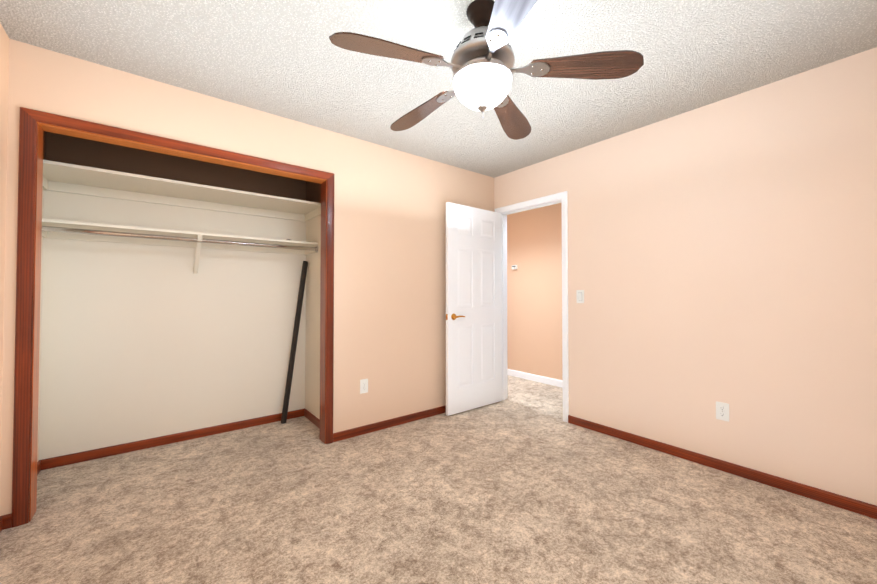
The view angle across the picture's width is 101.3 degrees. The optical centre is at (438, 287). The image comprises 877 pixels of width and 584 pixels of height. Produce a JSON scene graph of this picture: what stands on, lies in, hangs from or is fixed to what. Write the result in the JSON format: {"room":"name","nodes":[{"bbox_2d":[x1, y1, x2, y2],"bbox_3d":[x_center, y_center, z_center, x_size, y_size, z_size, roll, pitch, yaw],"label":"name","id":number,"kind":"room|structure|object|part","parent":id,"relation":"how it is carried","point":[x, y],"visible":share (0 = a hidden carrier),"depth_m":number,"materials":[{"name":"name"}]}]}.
{"room":"empty bedroom","nodes":[
{"label":"empty bedroom","id":0,"kind":"room"},
{"bbox_2d":[0,23,43,468],"bbox_3d":[-1.447,-0.046,0.792,0.115,2.440,4.180,1,-1,-38],"label":"wall","id":1,"kind":"structure","parent":0,"point":[4,59],"depth_m":1.76,"materials":[{"name":"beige paint"}]},
{"bbox_2d":[0,458,47,532],"bbox_3d":[-1.391,1.141,0.816,0.030,0.066,3.950,1,-1,-38],"label":"baseboard","id":2,"kind":"structure","parent":1,"relation":"attached to","point":[5,520],"depth_m":1.78,"materials":[{"name":"brown wood"}]},
{"bbox_2d":[39,190,305,459],"bbox_3d":[-1.936,-0.009,2.992,1.835,2.440,0.115,1,-1,-38],"label":"wall","id":3,"kind":"structure","parent":0,"point":[139,342],"depth_m":2.75,"materials":[{"name":"paint"}]},
{"bbox_2d":[48,409,303,468],"bbox_3d":[-1.931,1.177,2.895,1.690,0.066,0.012,1,-1,-38],"label":"baseboard","id":4,"kind":"structure","parent":3,"relation":"attached to","point":[53,462],"depth_m":2.75,"materials":[{"name":"brown wood"}]},
{"bbox_2d":[42,160,320,274],"bbox_3d":[-1.800,-0.411,2.732,1.718,0.623,0.470,1,-1,-38],"label":"shelf","id":5,"kind":"object","parent":3,"relation":"attached to","point":[74,179],"visible":0.88,"depth_m":2.65,"materials":[{"name":"beige paint"}]},
{"bbox_2d":[43,131,320,202],"bbox_3d":[-1.750,-0.980,2.678,1.720,0.508,0.636,1,-1,-38],"label":"wall","id":6,"kind":"structure","parent":0,"point":[78,151],"depth_m":2.80,"materials":[{"name":"brown paint"}]},
{"bbox_2d":[0,39,493,515],"bbox_3d":[-0.851,-0.011,2.885,3.640,2.440,0.115,1,-1,-38],"label":"wall","id":7,"kind":"structure","parent":0,"point":[390,274],"depth_m":2.92,"materials":[{"name":"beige paint"}]},
{"bbox_2d":[11,107,333,527],"bbox_3d":[-1.511,0.170,2.363,1.563,2.061,0.117,1,-1,-38],"label":"door frame","id":8,"kind":"structure","parent":7,"relation":"attached to","point":[41,128],"depth_m":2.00,"materials":[{"name":"brown wood"}]},
{"bbox_2d":[360,379,367,393],"bbox_3d":[-0.615,0.819,2.977,0.070,0.115,0.008,1,-1,-38],"label":"electrical outlet","id":9,"kind":"object","parent":7,"relation":"attached to","point":[363,385],"visible":1,"depth_m":2.97,"materials":[{"name":"white plastic"}]},
{"bbox_2d":[333,405,445,441],"bbox_3d":[-0.101,1.185,3.371,1.835,0.066,0.015,1,-1,-38],"label":"baseboard","id":10,"kind":"structure","parent":7,"relation":"attached to","point":[369,428],"depth_m":3.09,"materials":[{"name":"brown wood"}]},
{"bbox_2d":[305,215,320,418],"bbox_3d":[-1.027,-0.005,3.226,0.115,2.440,0.640,1,-1,-38],"label":"wall","id":11,"kind":"structure","parent":0,"point":[312,354],"depth_m":3.27,"materials":[{"name":"paint"}]},
{"bbox_2d":[304,408,319,428],"bbox_3d":[-1.072,1.181,3.160,0.012,0.066,0.616,1,-1,-38],"label":"baseboard","id":12,"kind":"structure","parent":11,"relation":"attached to","point":[307,414],"depth_m":3.22,"materials":[{"name":"brown wood"}]},
{"bbox_2d":[0,375,876,583],"bbox_3d":[-0.030,1.257,2.741,4.950,0.100,5.700,1,-1,-38],"label":"floor","id":13,"kind":"structure","parent":0,"point":[524,483],"depth_m":1.88,"materials":[{"name":"carpet"}]},
{"bbox_2d":[281,261,307,423],"bbox_3d":[-1.316,0.484,3.293,0.046,1.462,0.238,-1,-1,44],"label":"pole","id":14,"kind":"object","parent":13,"relation":"on","point":[294,344],"visible":1,"depth_m":3.27,"materials":[{"name":"grey metal"}]},
{"bbox_2d":[0,0,876,177],"bbox_3d":[-0.030,-1.282,2.785,4.950,0.100,5.700,1,-1,-38],"label":"ceiling","id":15,"kind":"structure","parent":0,"point":[288,59],"depth_m":1.92,"materials":[{"name":"white paint"}]},
{"bbox_2d":[329,0,643,139],"bbox_3d":[0.158,-1.007,1.648,1.267,0.490,1.244,1,-1,-38],"label":"ceiling fan","id":16,"kind":"object","parent":15,"relation":"hanging from","point":[481,64],"visible":1,"depth_m":1.53,"materials":[{"name":"brown wood"}]},
{"bbox_3d":[0.198,-0.871,1.622,0.264,0.126,0.264,1,-1,-38],"label":"glass","id":17,"kind":"part","parent":16,"relation":"part of","materials":[{"name":"white glass"}]},
{"bbox_2d":[507,203,562,379],"bbox_3d":[1.587,0.017,4.479,0.115,2.440,4.830,1,-1,-38],"label":"wall","id":18,"kind":"structure","parent":0,"point":[534,297],"depth_m":4.77,"materials":[{"name":"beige paint"}]},
{"bbox_2d":[508,369,562,387],"bbox_3d":[1.538,1.193,4.420,0.012,0.085,4.600,1,-1,-38],"label":"baseboard","id":19,"kind":"structure","parent":18,"relation":"attached to","point":[540,379],"depth_m":4.73,"materials":[{"name":"white paint"}]},
{"bbox_2d":[494,47,876,505],"bbox_3d":[1.033,0.000,3.526,0.115,2.440,5.415,1,-1,-38],"label":"wall","id":20,"kind":"structure","parent":0,"point":[724,251],"depth_m":2.30,"materials":[{"name":"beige paint"}]},
{"bbox_2d":[446,202,501,415],"bbox_3d":[0.373,0.204,3.638,0.778,2.013,0.134,1,-1,-39],"label":"door","id":21,"kind":"structure","parent":20,"relation":"in","point":[473,313],"depth_m":3.60,"materials":[{"name":"white paint"}]},
{"bbox_2d":[495,191,568,422],"bbox_3d":[0.946,0.177,3.637,0.152,2.090,0.884,1,-1,-38],"label":"door frame","id":22,"kind":"structure","parent":20,"relation":"attached to","point":[563,196],"depth_m":3.40,"materials":[{"name":"white paint"}]},
{"bbox_2d":[576,290,583,302],"bbox_3d":[1.242,0.082,3.156,0.012,0.115,0.070,1,-1,-38],"label":"switch plate","id":23,"kind":"object","parent":20,"relation":"attached to","point":[580,296],"visible":1,"depth_m":3.15,"materials":[{"name":"white plastic"}]},
{"bbox_2d":[568,415,876,518],"bbox_3d":[1.868,1.167,2.342,0.012,0.066,2.264,1,-1,-38],"label":"baseboard","id":24,"kind":"structure","parent":20,"relation":"attached to","point":[842,502],"depth_m":2.27,"materials":[{"name":"brown wood"}]},
{"bbox_2d":[716,401,728,421],"bbox_3d":[1.861,0.815,2.358,0.008,0.115,0.070,1,-1,-38],"label":"electrical outlet","id":25,"kind":"object","parent":20,"relation":"attached to","point":[722,411],"visible":1,"depth_m":2.36,"materials":[{"name":"white plastic"}]}
]}

